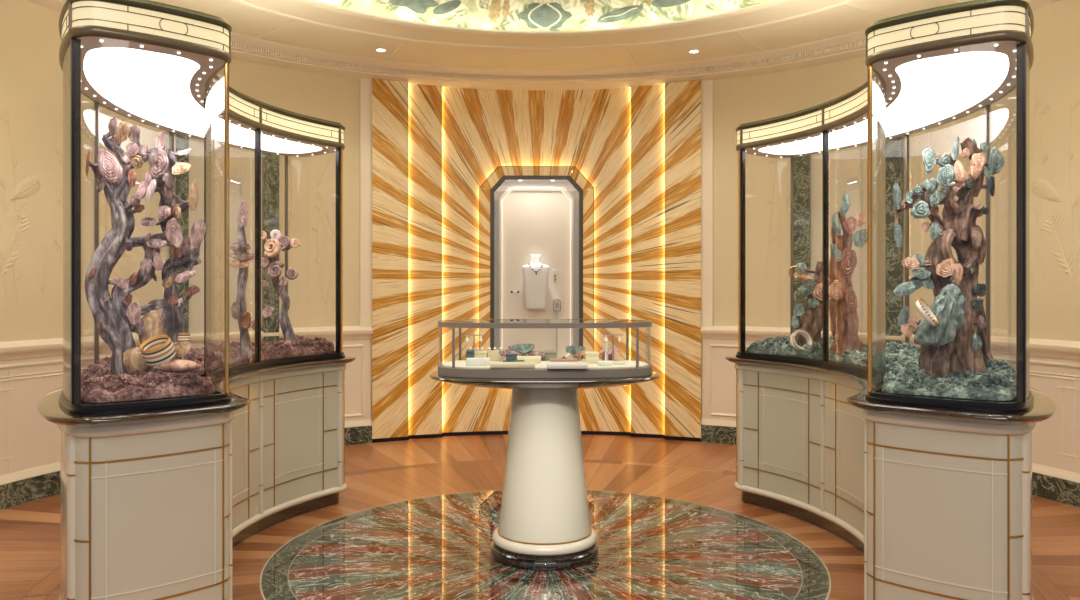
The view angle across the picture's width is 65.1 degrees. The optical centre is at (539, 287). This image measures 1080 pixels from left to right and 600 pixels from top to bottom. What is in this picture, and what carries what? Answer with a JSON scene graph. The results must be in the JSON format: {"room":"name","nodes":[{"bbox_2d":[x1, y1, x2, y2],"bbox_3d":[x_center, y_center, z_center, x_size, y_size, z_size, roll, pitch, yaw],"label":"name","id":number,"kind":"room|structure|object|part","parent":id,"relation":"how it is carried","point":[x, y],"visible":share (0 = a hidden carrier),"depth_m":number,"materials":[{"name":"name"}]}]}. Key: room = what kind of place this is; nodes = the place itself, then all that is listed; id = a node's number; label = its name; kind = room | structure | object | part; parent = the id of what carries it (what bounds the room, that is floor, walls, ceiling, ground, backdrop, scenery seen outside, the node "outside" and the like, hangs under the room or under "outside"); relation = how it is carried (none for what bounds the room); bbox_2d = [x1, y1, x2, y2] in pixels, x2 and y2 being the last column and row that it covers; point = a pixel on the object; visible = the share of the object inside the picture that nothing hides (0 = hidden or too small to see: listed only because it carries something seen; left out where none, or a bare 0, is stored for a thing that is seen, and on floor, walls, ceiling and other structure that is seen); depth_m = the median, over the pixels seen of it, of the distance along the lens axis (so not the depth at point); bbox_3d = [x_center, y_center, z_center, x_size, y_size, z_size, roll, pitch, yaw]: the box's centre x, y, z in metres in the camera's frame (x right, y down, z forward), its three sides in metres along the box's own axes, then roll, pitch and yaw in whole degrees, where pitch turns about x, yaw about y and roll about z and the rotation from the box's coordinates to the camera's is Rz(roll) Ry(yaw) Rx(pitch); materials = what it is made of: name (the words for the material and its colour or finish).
{"room":"shop","nodes":[
{"label":"shop","id":0,"kind":"room"},
{"bbox_2d":[0,0,371,419],"bbox_3d":[-2.750,-0.300,4.877,1.474,3.300,5.672,0,0,12],"label":"wall","id":1,"kind":"structure","parent":0,"point":[31,74],"depth_m":5.79,"materials":[{"name":"paint"}]},
{"bbox_2d":[0,339,370,475],"bbox_3d":[-2.695,0.810,4.862,1.368,0.780,5.492,0,0,12],"label":"wainscoting","id":2,"kind":"structure","parent":1,"relation":"attached to","point":[34,440],"depth_m":5.42,"materials":[{"name":"paint"}]},
{"bbox_2d":[0,344,363,470],"bbox_3d":[-2.740,0.801,5.017,1.174,0.657,5.164,0,0,14],"label":"trim","id":3,"kind":"structure","parent":2,"relation":"attached to","point":[355,345],"depth_m":5.51,"materials":[{"name":"beige paint"}]},
{"bbox_2d":[0,425,371,509],"bbox_3d":[-2.680,1.275,4.859,1.378,0.150,5.476,0,0,12],"label":"baseboard","id":4,"kind":"structure","parent":2,"relation":"attached to","point":[30,489],"depth_m":5.40,"materials":[{"name":"green stone"}]},
{"bbox_2d":[0,419,371,484],"bbox_3d":[-2.683,1.180,4.859,1.372,0.060,5.476,0,0,12],"label":"trim","id":5,"kind":"structure","parent":2,"relation":"attached to","point":[45,469],"depth_m":5.42,"materials":[{"name":"beige paint"}]},
{"bbox_2d":[0,326,372,360],"bbox_3d":[-2.675,0.391,4.858,1.389,0.118,5.476,0,0,12],"label":"trim","id":6,"kind":"structure","parent":2,"relation":"attached to","point":[24,349],"depth_m":5.86,"materials":[{"name":"beige paint"}]},
{"bbox_2d":[170,132,278,348],"bbox_3d":[-2.463,-0.040,6.630,0.088,2.780,0.884,0,0,43],"label":"door","id":7,"kind":"structure","parent":1,"relation":"in","point":[241,161],"depth_m":6.64,"materials":[{"name":"beige paint"}]},
{"bbox_2d":[360,78,371,326],"bbox_3d":[-1.520,-0.740,7.382,0.106,2.180,0.032,0,0,-27],"label":"trim","id":8,"kind":"structure","parent":1,"relation":"attached to","point":[365,84],"depth_m":7.36,"materials":[{"name":"beige paint"}]},
{"bbox_2d":[0,434,1079,599],"bbox_3d":[0.059,1.375,2.154,7.400,0.050,11.700,0,0,-1],"label":"floor","id":9,"kind":"structure","parent":0,"point":[379,473],"depth_m":5.32,"materials":[{"name":"brown wood"}]},
{"bbox_2d":[36,0,355,599],"bbox_3d":[-1.671,0.156,4.276,1.056,2.388,2.898,0,0,-1],"label":"curved showcase","id":10,"kind":"object","parent":9,"relation":"on","point":[157,495],"visible":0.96,"depth_m":3.19,"materials":[{"name":"beige wood"}]},
{"bbox_3d":[-1.893,-0.237,3.452,0.076,1.289,1.089,0,0,-24],"label":"glass pane","id":11,"kind":"part","parent":10,"relation":"part of","materials":[{"name":"glass"}]},
{"bbox_3d":[-1.629,-0.236,2.967,0.029,1.292,0.022,0,0,-39],"label":"post","id":12,"kind":"part","parent":10,"relation":"part of","materials":[{"name":"black metal"}]},
{"bbox_3d":[-2.083,-0.236,3.973,0.017,1.292,0.015,0,0,-9],"label":"post","id":13,"kind":"part","parent":10,"relation":"part of","materials":[{"name":"brown metal"}]},
{"bbox_3d":[-2.060,-0.236,4.753,0.017,1.292,0.015,0,0,12],"label":"post","id":14,"kind":"part","parent":10,"relation":"part of","materials":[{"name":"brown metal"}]},
{"bbox_3d":[-1.669,0.496,4.276,0.932,0.044,2.756,0,0,-1],"label":"moulding","id":15,"kind":"part","parent":10,"relation":"part of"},
{"bbox_3d":[-1.668,0.422,4.276,0.916,0.032,2.737,0,0,-1],"label":"glass sill","id":16,"kind":"part","parent":10,"relation":"part of","materials":[{"name":"black metal"}]},
{"bbox_3d":[-1.669,1.252,4.276,0.937,0.040,2.762,0,0,-1],"label":"moulding","id":17,"kind":"part","parent":10,"relation":"part of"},
{"bbox_3d":[-1.694,-0.882,4.276,0.694,0.006,2.421,0,0,-1],"label":"light panel","id":18,"kind":"part","parent":10,"relation":"part of","materials":[{"name":"white"}]},
{"bbox_2d":[62,1,343,143],"bbox_3d":[-1.667,-0.949,4.276,0.896,0.090,2.715,0,0,-1],"label":"light","id":19,"kind":"object","parent":10,"relation":"on","point":[129,18],"depth_m":3.16,"materials":[{"name":"beige"}]},
{"bbox_2d":[81,335,333,402],"bbox_3d":[-1.675,0.346,4.276,0.800,0.123,2.581,0,0,-1],"label":"bed","id":20,"kind":"object","parent":10,"relation":"on","point":[98,385],"visible":0.69,"depth_m":3.23,"materials":[{"name":"stone"}]},
{"bbox_2d":[123,347,146,374],"bbox_3d":[-1.575,0.286,3.278,0.109,0.110,0.064,0,0,-1],"label":"stone","id":21,"kind":"object","parent":20,"relation":"on","point":[133,361],"visible":0.91,"depth_m":3.26,"materials":[{"name":"stone"}]},
{"bbox_2d":[85,117,205,375],"bbox_3d":[-1.552,-0.126,3.350,0.450,1.086,0.226,0,0,-14],"label":"tree","id":22,"kind":"object","parent":20,"relation":"on","point":[115,319],"visible":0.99,"depth_m":3.30,"materials":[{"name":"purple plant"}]},
{"bbox_2d":[138,310,165,343],"bbox_3d":[-1.536,0.181,3.349,0.105,0.187,0.061,0,0,-1],"label":"stone","id":23,"kind":"object","parent":20,"relation":"on","point":[153,322],"visible":0.57,"depth_m":3.33,"materials":[{"name":"stone"}]},
{"bbox_2d":[140,335,175,365],"bbox_3d":[-1.463,0.238,3.240,0.122,0.114,0.128,0,0,-1],"label":"bangle","id":24,"kind":"object","parent":20,"relation":"on","point":[159,349],"visible":1,"depth_m":3.21,"materials":[{"name":"ceramic"}]},
{"bbox_2d":[155,359,201,372],"bbox_3d":[-1.407,0.303,3.280,0.182,0.057,0.104,0,0,-1],"label":"stone","id":25,"kind":"object","parent":20,"relation":"on","point":[173,365],"visible":0.94,"depth_m":3.25,"materials":[{"name":"stone"}]},
{"bbox_2d":[174,341,191,356],"bbox_3d":[-1.402,0.240,3.303,0.074,0.060,0.060,0,0,-1],"label":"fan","id":26,"kind":"object","parent":25,"relation":"on","point":[182,348],"visible":0.92,"depth_m":3.29,"materials":[{"name":"stone"}]},
{"bbox_2d":[177,333,189,341],"bbox_3d":[-1.415,0.199,3.360,0.048,0.040,0.048,0,0,-1],"label":"striped cuff","id":27,"kind":"object","parent":26,"relation":"on","point":[182,337],"visible":0.84,"depth_m":3.34,"materials":[{"name":"metal"}]},
{"bbox_2d":[229,199,255,363],"bbox_3d":[-1.628,-0.029,4.621,0.141,0.914,0.076,0,0,-1],"label":"branch","id":28,"kind":"object","parent":20,"relation":"on","point":[238,308],"visible":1,"depth_m":4.61,"materials":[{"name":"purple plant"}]},
{"bbox_3d":[-1.620,0.028,4.627,0.084,0.800,0.064,0,0,29],"label":"stem","id":29,"kind":"part","parent":28,"relation":"part of","materials":[{"name":"grey plant"}]},
{"bbox_3d":[-1.537,-0.236,3.914,0.029,1.292,0.017,0,0,-14],"label":"post","id":30,"kind":"part","parent":10,"relation":"part of","materials":[{"name":"black metal"}]},
{"bbox_3d":[-1.394,-0.237,3.597,0.042,1.289,0.680,0,0,-26],"label":"glass pane","id":31,"kind":"part","parent":10,"relation":"part of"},
{"bbox_3d":[-1.549,-0.236,4.643,0.029,1.292,0.017,0,0,12],"label":"post","id":32,"kind":"part","parent":10,"relation":"part of","materials":[{"name":"black metal"}]},
{"bbox_2d":[251,230,300,340],"bbox_3d":[-1.617,0.064,5.204,0.305,0.843,0.123,0,0,-1],"label":"cluster","id":33,"kind":"object","parent":10,"relation":"in","point":[274,266],"visible":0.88,"depth_m":5.17,"materials":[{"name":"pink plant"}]},
{"bbox_3d":[-1.597,0.102,5.225,0.181,0.769,0.080,0,0,-1],"label":"stem","id":34,"kind":"part","parent":33,"relation":"part of","materials":[{"name":"grey plant"}]},
{"bbox_3d":[-1.677,-0.236,5.590,0.017,1.292,0.015,0,0,43],"label":"post","id":35,"kind":"part","parent":10,"relation":"part of","materials":[{"name":"brown metal"}]},
{"bbox_3d":[-1.259,-0.236,5.275,0.029,1.292,0.017,0,0,37],"label":"post","id":36,"kind":"part","parent":10,"relation":"part of","materials":[{"name":"black metal"}]},
{"bbox_2d":[372,78,700,442],"bbox_3d":[-0.029,-0.236,7.643,2.870,3.172,0.525,0,0,-1],"label":"panel","id":37,"kind":"object","parent":9,"relation":"on","point":[434,147],"visible":0.8,"depth_m":7.62,"materials":[{"name":"wood"}]},
{"bbox_3d":[-1.315,-0.254,7.438,0.331,3.137,0.034,0,0,-23],"label":"panel","id":38,"kind":"part","parent":37,"relation":"part of","materials":[{"name":"wicker"}]},
{"bbox_3d":[-1.057,-0.254,7.588,0.371,3.137,0.035,0,0,-18],"label":"panel","id":39,"kind":"part","parent":37,"relation":"part of","materials":[{"name":"wicker"}]},
{"bbox_3d":[-0.031,-0.254,7.752,1.830,3.137,0.152,0,0,-1],"label":"panel","id":40,"kind":"part","parent":37,"relation":"part of","materials":[{"name":"wicker"}]},
{"bbox_3d":[0.999,-0.254,7.621,0.371,3.137,0.035,0,0,16],"label":"panel","id":41,"kind":"part","parent":37,"relation":"part of","materials":[{"name":"wicker"}]},
{"bbox_3d":[1.262,-0.254,7.479,0.331,3.137,0.034,0,0,21],"label":"panel","id":42,"kind":"part","parent":37,"relation":"part of","materials":[{"name":"wicker"}]},
{"bbox_2d":[260,490,830,599],"bbox_3d":[0.024,1.375,4.304,2.756,0.050,2.756,0,0,-1],"label":"medallion","id":43,"kind":"object","parent":9,"relation":"in","point":[438,547],"visible":0.84,"depth_m":4.22,"materials":[{"name":"stone"}]},
{"bbox_2d":[429,319,660,570],"bbox_3d":[0.024,0.759,4.304,1.173,1.182,0.722,0,0,-1],"label":"pedestal showcase","id":44,"kind":"object","parent":43,"relation":"on","point":[544,522],"visible":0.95,"depth_m":4.12,"materials":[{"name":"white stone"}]},
{"bbox_3d":[-0.418,0.291,4.093,0.012,0.197,0.012,0,0,-26],"label":"post","id":45,"kind":"part","parent":44,"relation":"part of","materials":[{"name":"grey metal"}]},
{"bbox_3d":[-0.425,0.291,4.500,0.012,0.197,0.012,0,0,24],"label":"post","id":46,"kind":"part","parent":44,"relation":"part of","materials":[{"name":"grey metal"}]},
{"bbox_2d":[466,350,472,358],"bbox_3d":[-0.369,0.356,4.478,0.043,0.055,0.050,0,0,-1],"label":"box","id":47,"kind":"object","parent":44,"relation":"on","point":[469,353],"visible":0.59,"depth_m":4.45,"materials":[{"name":"teal leather"}]},
{"bbox_2d":[464,335,483,357],"bbox_3d":[-0.347,0.315,4.453,0.100,0.138,0.036,0,0,-1],"label":"bar","id":48,"kind":"object","parent":44,"relation":"on","point":[480,338],"visible":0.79,"depth_m":4.45,"materials":[{"name":"white metal"}]},
{"bbox_3d":[-0.347,0.317,4.453,0.036,0.135,0.036,0,0,-1],"label":"stem","id":49,"kind":"part","parent":48,"relation":"part of","materials":[{"name":"white metal"}]},
{"bbox_2d":[469,347,482,351],"bbox_3d":[-0.337,0.348,4.461,0.078,0.072,0.018,0,0,-1],"label":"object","id":50,"kind":"object","parent":44,"relation":"on","point":[470,348],"visible":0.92,"depth_m":4.46,"materials":[{"name":"beige leather"}]},
{"bbox_2d":[466,358,489,365],"bbox_3d":[-0.308,0.366,4.186,0.113,0.036,0.060,0,0,-1],"label":"block","id":51,"kind":"object","parent":44,"relation":"on","point":[469,361],"visible":1,"depth_m":4.16,"materials":[{"name":"white leather"}]},
{"bbox_2d":[475,351,485,357],"bbox_3d":[-0.315,0.360,4.475,0.061,0.047,0.045,0,0,-1],"label":"box","id":52,"kind":"object","parent":44,"relation":"on","point":[477,354],"visible":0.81,"depth_m":4.45,"materials":[{"name":"beige leather"}]},
{"bbox_3d":[-0.315,0.344,4.475,0.061,0.016,0.045,0,0,-1],"label":"box lid","id":53,"kind":"part","parent":52,"relation":"part of","materials":[{"name":"beige leather"}]},
{"bbox_2d":[488,347,501,360],"bbox_3d":[-0.237,0.348,4.461,0.078,0.072,0.018,0,0,-1],"label":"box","id":54,"kind":"object","parent":44,"relation":"on","point":[494,355],"visible":0.9,"depth_m":4.46,"materials":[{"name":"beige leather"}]},
{"bbox_2d":[499,349,522,356],"bbox_3d":[-0.149,0.352,4.414,0.135,0.065,0.094,0,0,-1],"label":"stand","id":55,"kind":"object","parent":44,"relation":"on","point":[503,352],"visible":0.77,"depth_m":4.40,"materials":[{"name":"stone"}]},
{"bbox_2d":[490,363,534,367],"bbox_3d":[-0.132,0.373,4.064,0.215,0.022,0.055,0,0,-1],"label":"block","id":56,"kind":"object","parent":44,"relation":"on","point":[492,365],"visible":1,"depth_m":4.04,"materials":[{"name":"beige leather"}]},
{"bbox_2d":[503,353,524,361],"bbox_3d":[-0.130,0.343,4.161,0.108,0.038,0.036,0,0,-1],"label":"stand","id":57,"kind":"object","parent":44,"relation":"on","point":[510,357],"visible":1,"depth_m":4.14,"materials":[{"name":"teal leather"}]},
{"bbox_3d":[-0.140,0.330,4.160,0.054,0.012,0.030,0,0,-1],"label":"box lid","id":58,"kind":"part","parent":57,"relation":"part of","materials":[{"name":"teal leather"}]},
{"bbox_2d":[509,344,533,355],"bbox_3d":[-0.098,0.340,4.451,0.138,0.089,0.096,0,0,-1],"label":"stand","id":59,"kind":"object","parent":44,"relation":"on","point":[521,348],"visible":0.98,"depth_m":4.43,"materials":[{"name":"stone"}]},
{"bbox_2d":[516,356,540,362],"bbox_3d":[-0.059,0.367,4.323,0.127,0.034,0.060,0,0,-1],"label":"block","id":60,"kind":"object","parent":44,"relation":"on","point":[528,359],"visible":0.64,"depth_m":4.29,"materials":[{"name":"beige leather"}]},
{"bbox_2d":[522,351,544,356],"bbox_3d":[-0.035,0.356,4.443,0.125,0.055,0.078,0,0,-1],"label":"stand","id":61,"kind":"object","parent":44,"relation":"on","point":[531,353],"visible":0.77,"depth_m":4.42,"materials":[{"name":"pink"}]},
{"bbox_3d":[0.024,0.173,4.304,1.042,0.009,0.506,0,0,-1],"label":"glass","id":62,"kind":"part","parent":44,"relation":"part of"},
{"bbox_2d":[538,351,556,360],"bbox_3d":[0.034,0.359,4.478,0.112,0.050,0.050,0,0,-1],"label":"box","id":63,"kind":"object","parent":44,"relation":"on","point":[548,354],"visible":0.64,"depth_m":4.45,"materials":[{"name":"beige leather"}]},
{"bbox_3d":[0.034,0.342,4.478,0.112,0.016,0.050,0,0,-1],"label":"box lid","id":64,"kind":"part","parent":63,"relation":"part of","materials":[{"name":"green leather"}]},
{"bbox_2d":[550,358,577,361],"bbox_3d":[0.116,0.353,4.138,0.136,0.014,0.050,0,0,-1],"label":"pad","id":65,"kind":"object","parent":44,"relation":"on","point":[551,359],"visible":1,"depth_m":4.11,"materials":[{"name":"leather"}]},
{"bbox_2d":[547,363,587,368],"bbox_3d":[0.130,0.372,4.040,0.194,0.024,0.075,0,0,-1],"label":"block","id":66,"kind":"object","parent":44,"relation":"on","point":[549,365],"visible":1,"depth_m":4.00,"materials":[{"name":"white leather"}]},
{"bbox_2d":[565,345,585,357],"bbox_3d":[0.187,0.343,4.456,0.108,0.081,0.069,0,0,-1],"label":"stand","id":67,"kind":"object","parent":44,"relation":"on","point":[573,349],"visible":0.98,"depth_m":4.43,"materials":[{"name":"stone"}]},
{"bbox_2d":[572,351,585,360],"bbox_3d":[0.209,0.353,4.442,0.079,0.061,0.049,0,0,-1],"label":"stand","id":68,"kind":"object","parent":44,"relation":"on","point":[579,354],"visible":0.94,"depth_m":4.42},
{"bbox_2d":[585,352,598,362],"bbox_3d":[0.266,0.356,4.318,0.067,0.056,0.050,0,0,-1],"label":"box","id":69,"kind":"object","parent":44,"relation":"on","point":[591,357],"visible":0.83,"depth_m":4.29,"materials":[{"name":"beige leather"}]},
{"bbox_3d":[0.266,0.337,4.318,0.067,0.018,0.050,0,0,-1],"label":"box lid","id":70,"kind":"part","parent":69,"relation":"part of","materials":[{"name":"beige leather"}]},
{"bbox_2d":[597,361,612,365],"bbox_3d":[0.322,0.373,4.181,0.074,0.022,0.050,0,0,-1],"label":"block","id":71,"kind":"object","parent":44,"relation":"on","point":[599,363],"visible":1,"depth_m":4.16,"materials":[{"name":"white leather"}]},
{"bbox_2d":[604,343,608,360],"bbox_3d":[0.350,0.334,4.453,0.024,0.100,0.023,0,0,-1],"label":"cone","id":72,"kind":"object","parent":44,"relation":"on","point":[606,344],"visible":1,"depth_m":4.45,"materials":[{"name":"white leather"}]},
{"bbox_2d":[599,348,620,360],"bbox_3d":[0.373,0.351,4.483,0.113,0.066,0.110,0,0,17],"label":"stand","id":73,"kind":"object","parent":44,"relation":"on","point":[609,351],"visible":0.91,"depth_m":4.46,"materials":[{"name":"leather"}]},
{"bbox_2d":[603,335,622,360],"bbox_3d":[0.384,0.315,4.453,0.100,0.138,0.036,0,0,-1],"label":"bar","id":74,"kind":"object","parent":44,"relation":"on","point":[606,338],"visible":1,"depth_m":4.45,"materials":[{"name":"white metal"}]},
{"bbox_3d":[0.384,0.317,4.453,0.036,0.135,0.036,0,0,-1],"label":"stem","id":75,"kind":"part","parent":74,"relation":"part of","materials":[{"name":"white metal"}]},
{"bbox_2d":[613,361,624,364],"bbox_3d":[0.395,0.377,4.234,0.055,0.014,0.050,0,0,-1],"label":"block","id":76,"kind":"object","parent":44,"relation":"on","point":[614,362],"visible":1,"depth_m":4.21,"materials":[{"name":"beige leather"}]},
{"bbox_3d":[0.467,0.291,4.515,0.012,0.197,0.012,0,0,-26],"label":"post","id":77,"kind":"part","parent":44,"relation":"part of","materials":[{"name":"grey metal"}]},
{"bbox_3d":[0.473,0.291,4.107,0.012,0.197,0.012,0,0,24],"label":"post","id":78,"kind":"part","parent":44,"relation":"part of","materials":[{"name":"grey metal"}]},
{"bbox_2d":[725,0,1056,599],"bbox_3d":[1.719,0.156,4.331,1.056,2.388,2.898,0,0,-1],"label":"curved showcase","id":79,"kind":"object","parent":9,"relation":"on","point":[934,493],"visible":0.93,"depth_m":3.28,"materials":[{"name":"beige wood"}]},
{"bbox_3d":[1.276,-0.236,5.316,0.029,1.292,0.017,0,0,-39],"label":"post","id":80,"kind":"part","parent":79,"relation":"part of","materials":[{"name":"black metal"}]},
{"bbox_3d":[1.683,-0.236,5.644,0.015,1.292,0.017,0,0,45],"label":"post","id":81,"kind":"part","parent":79,"relation":"part of","materials":[{"name":"brown metal"}]},
{"bbox_3d":[1.586,-0.236,4.694,0.029,1.292,0.017,0,0,-14],"label":"post","id":82,"kind":"part","parent":79,"relation":"part of","materials":[{"name":"black metal"}]},
{"bbox_2d":[829,194,866,363],"bbox_3d":[1.711,-0.023,4.740,0.224,0.996,0.187,0,0,-1],"label":"stump","id":83,"kind":"object","parent":79,"relation":"in","point":[843,304],"visible":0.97,"depth_m":4.68,"materials":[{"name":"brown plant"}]},
{"bbox_3d":[1.295,-0.236,3.320,0.018,1.292,0.012,0,0,23],"label":"post","id":84,"kind":"part","parent":79,"relation":"part of","materials":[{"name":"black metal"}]},
{"bbox_3d":[1.597,-0.236,3.964,0.029,1.292,0.017,0,0,12],"label":"post","id":85,"kind":"part","parent":79,"relation":"part of","materials":[{"name":"black metal"}]},
{"bbox_2d":[747,335,1015,400],"bbox_3d":[1.721,0.345,4.331,0.794,0.128,2.581,0,0,-1],"label":"bed","id":86,"kind":"object","parent":79,"relation":"on","point":[903,375],"visible":0.72,"depth_m":3.32,"materials":[{"name":"stone"}]},
{"bbox_2d":[790,329,812,351],"bbox_3d":[1.543,0.309,4.985,0.138,0.136,0.098,0,0,-1],"label":"bangle","id":87,"kind":"object","parent":86,"relation":"on","point":[806,335],"visible":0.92,"depth_m":4.98,"materials":[{"name":"beige ceramic"}]},
{"bbox_2d":[791,261,830,346],"bbox_3d":[1.670,0.131,5.180,0.298,0.587,0.187,0,0,-1],"label":"decorative tree","id":88,"kind":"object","parent":86,"relation":"on","point":[810,313],"depth_m":5.13,"materials":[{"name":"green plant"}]},
{"bbox_2d":[789,266,800,277],"bbox_3d":[1.531,-0.095,5.078,0.076,0.076,0.008,0,0,-1],"label":"hoop","id":89,"kind":"object","parent":88,"relation":"hanging from","point":[792,266],"visible":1,"depth_m":5.07},
{"bbox_3d":[1.465,-0.237,3.643,0.042,1.289,0.680,0,0,25],"label":"glass pane","id":90,"kind":"part","parent":79,"relation":"part of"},
{"bbox_3d":[1.743,-0.882,4.331,0.694,0.006,2.421,0,0,-1],"label":"light panel","id":91,"kind":"part","parent":79,"relation":"part of","materials":[{"name":"white"}]},
{"bbox_2d":[737,6,1030,144],"bbox_3d":[1.716,-0.949,4.331,0.896,0.090,2.715,0,0,-1],"label":"canopy","id":92,"kind":"object","parent":79,"relation":"on","point":[959,23],"depth_m":3.22,"materials":[{"name":"beige"}]},
{"bbox_3d":[1.717,1.252,4.331,0.937,0.040,2.762,0,0,-1],"label":"moulding","id":93,"kind":"part","parent":79,"relation":"part of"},
{"bbox_3d":[1.717,0.496,4.331,0.932,0.044,2.756,0,0,-1],"label":"moulding","id":94,"kind":"part","parent":79,"relation":"part of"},
{"bbox_3d":[1.716,0.422,4.331,0.916,0.032,2.737,0,0,-1],"label":"glass sill","id":95,"kind":"part","parent":79,"relation":"part of","materials":[{"name":"black metal"}]},
{"bbox_3d":[2.093,-0.236,4.820,0.017,1.292,0.015,0,0,-14],"label":"post","id":96,"kind":"part","parent":79,"relation":"part of","materials":[{"name":"brown metal"}]},
{"bbox_2d":[893,136,1004,377],"bbox_3d":[1.636,-0.066,3.418,0.471,1.075,0.278,0,0,-1],"label":"tree","id":97,"kind":"object","parent":79,"relation":"in","point":[969,350],"visible":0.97,"depth_m":3.36,"materials":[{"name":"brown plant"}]},
{"bbox_2d":[914,284,965,346],"bbox_3d":[1.557,0.107,3.286,0.190,0.245,0.090,0,0,-1],"label":"rock","id":98,"kind":"object","parent":97,"relation":"on","point":[948,306],"visible":0.92,"depth_m":3.26,"materials":[{"name":"stone"}]},
{"bbox_2d":[915,298,939,325],"bbox_3d":[1.478,0.092,3.225,0.086,0.106,0.121,0,0,33],"label":"bracelet","id":99,"kind":"object","parent":98,"relation":"on","point":[922,307],"visible":1,"depth_m":3.19,"materials":[{"name":"metal"}]},
{"bbox_3d":[2.140,-0.236,4.041,0.017,1.292,0.015,0,0,7],"label":"post","id":100,"kind":"part","parent":79,"relation":"part of","materials":[{"name":"brown metal"}]},
{"bbox_3d":[1.720,-0.236,3.021,0.029,1.292,0.022,0,0,37],"label":"post","id":101,"kind":"part","parent":79,"relation":"part of","materials":[{"name":"black metal"}]},
{"bbox_3d":[1.968,-0.237,3.515,0.076,1.289,1.089,0,0,22],"label":"glass pane","id":102,"kind":"part","parent":79,"relation":"part of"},
{"bbox_2d":[316,0,770,30],"bbox_3d":[0.024,-2.329,4.304,4.858,0.760,4.858,0,0,-1],"label":"ceiling","id":103,"kind":"structure","parent":0,"point":[512,15],"depth_m":6.37,"materials":[{"name":"paint"}]},
{"bbox_2d":[151,0,964,68],"bbox_3d":[0.024,-1.943,4.304,7.600,0.074,7.600,0,0,-1],"label":"ceiling","id":104,"kind":"structure","parent":0,"point":[310,24],"depth_m":6.40,"materials":[{"name":"paint"}]},
{"bbox_2d":[375,48,386,51],"bbox_3d":[-1.284,-1.921,6.824,0.090,0.010,0.090,0,0,-1],"label":"recessed light","id":105,"kind":"object","parent":104,"relation":"in","point":[376,49],"visible":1,"depth_m":6.81,"materials":[{"name":"beige paint"}]},
{"bbox_2d":[688,49,699,52],"bbox_3d":[1.250,-1.921,6.865,0.090,0.010,0.090,0,0,-1],"label":"recessed light","id":106,"kind":"object","parent":104,"relation":"in","point":[692,50],"visible":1,"depth_m":6.86,"materials":[{"name":"beige paint"}]},
{"bbox_2d":[701,0,1079,420],"bbox_3d":[2.778,-0.300,4.966,1.474,3.300,5.672,0,0,-14],"label":"wall","id":107,"kind":"structure","parent":0,"point":[1055,69],"depth_m":6.19,"materials":[{"name":"paint"}]},
{"bbox_2d":[26,0,1061,89],"bbox_3d":[0.014,-1.886,4.964,7.400,0.128,6.078,0,0,-1],"label":"crown molding","id":108,"kind":"structure","parent":107,"relation":"attached to","point":[853,45],"depth_m":7.20,"materials":[{"name":"beige paint"}]},
{"bbox_2d":[701,79,712,326],"bbox_3d":[1.469,-0.740,7.430,0.106,2.180,0.032,0,0,25],"label":"trim","id":109,"kind":"structure","parent":107,"relation":"attached to","point":[706,85],"depth_m":7.41,"materials":[{"name":"beige paint"}]},
{"bbox_2d":[794,136,902,344],"bbox_3d":[2.436,-0.040,6.709,0.088,2.780,0.884,0,0,-45],"label":"door","id":110,"kind":"structure","parent":107,"relation":"in","point":[848,166],"depth_m":6.66,"materials":[{"name":"beige wood"}]},
{"bbox_2d":[702,339,1079,473],"bbox_3d":[2.724,0.810,4.949,1.368,0.780,5.492,0,0,-13],"label":"wainscoting","id":111,"kind":"structure","parent":107,"relation":"attached to","point":[1047,434],"depth_m":5.49,"materials":[{"name":"paint"}]},
{"bbox_2d":[700,326,1079,359],"bbox_3d":[2.704,0.391,4.944,1.389,0.118,5.476,0,0,-13],"label":"trim","id":112,"kind":"structure","parent":111,"relation":"attached to","point":[1063,349],"depth_m":5.79,"materials":[{"name":"beige paint"}]},
{"bbox_2d":[701,425,1079,507],"bbox_3d":[2.709,1.275,4.946,1.378,0.150,5.476,0,0,-13],"label":"baseboard","id":113,"kind":"structure","parent":111,"relation":"attached to","point":[1061,490],"depth_m":5.43,"materials":[{"name":"green stone"}]},
{"bbox_2d":[701,419,1079,482],"bbox_3d":[2.712,1.180,4.946,1.372,0.060,5.476,0,0,-13],"label":"trim","id":114,"kind":"structure","parent":111,"relation":"attached to","point":[1041,469],"depth_m":5.45,"materials":[{"name":"beige paint"}]},
{"bbox_2d":[709,344,1079,469],"bbox_3d":[2.764,0.801,5.105,1.174,0.657,5.164,0,0,-16],"label":"trim","id":115,"kind":"structure","parent":111,"relation":"attached to","point":[710,345],"depth_m":5.40,"materials":[{"name":"beige paint"}]},
{"bbox_3d":[-0.032,-0.300,7.793,3.549,3.300,0.579,0,0,-1],"label":"wall","id":116,"kind":"structure","parent":0,"visible":0},
{"bbox_2d":[479,166,593,358],"bbox_3d":[-0.032,-0.113,7.790,1.043,1.988,0.286,0,0,-1],"label":"wall niche showcase","id":117,"kind":"object","parent":116,"relation":"attached to","point":[525,211],"visible":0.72,"depth_m":7.92,"materials":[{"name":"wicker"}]},
{"bbox_2d":[522,254,548,308],"bbox_3d":[-0.040,-0.055,7.850,0.253,0.506,0.142,0,0,-1],"label":"bust","id":118,"kind":"object","parent":117,"relation":"in","point":[535,286],"visible":1,"depth_m":7.80,"materials":[{"name":"white fabric"}]},
{"bbox_3d":[-0.034,-0.113,7.888,0.690,1.655,0.070,0,0,-1],"label":"step moulding","id":119,"kind":"part","parent":117,"relation":"part of","materials":[{"name":"paint"}]},
{"bbox_2d":[553,300,560,350],"bbox_3d":[0.157,0.440,7.862,0.070,0.661,0.057,0,0,-1],"label":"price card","id":120,"kind":"object","parent":117,"relation":"in","point":[556,303],"visible":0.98,"depth_m":7.83,"materials":[{"name":"white paper"}]},
{"bbox_2d":[578,199,578,345],"bbox_3d":[0.364,-0.100,7.815,0.006,1.450,0.200,0,0,-1],"label":"mirror","id":121,"kind":"object","parent":117,"relation":"attached to","point":[578,199],"depth_m":7.89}
]}

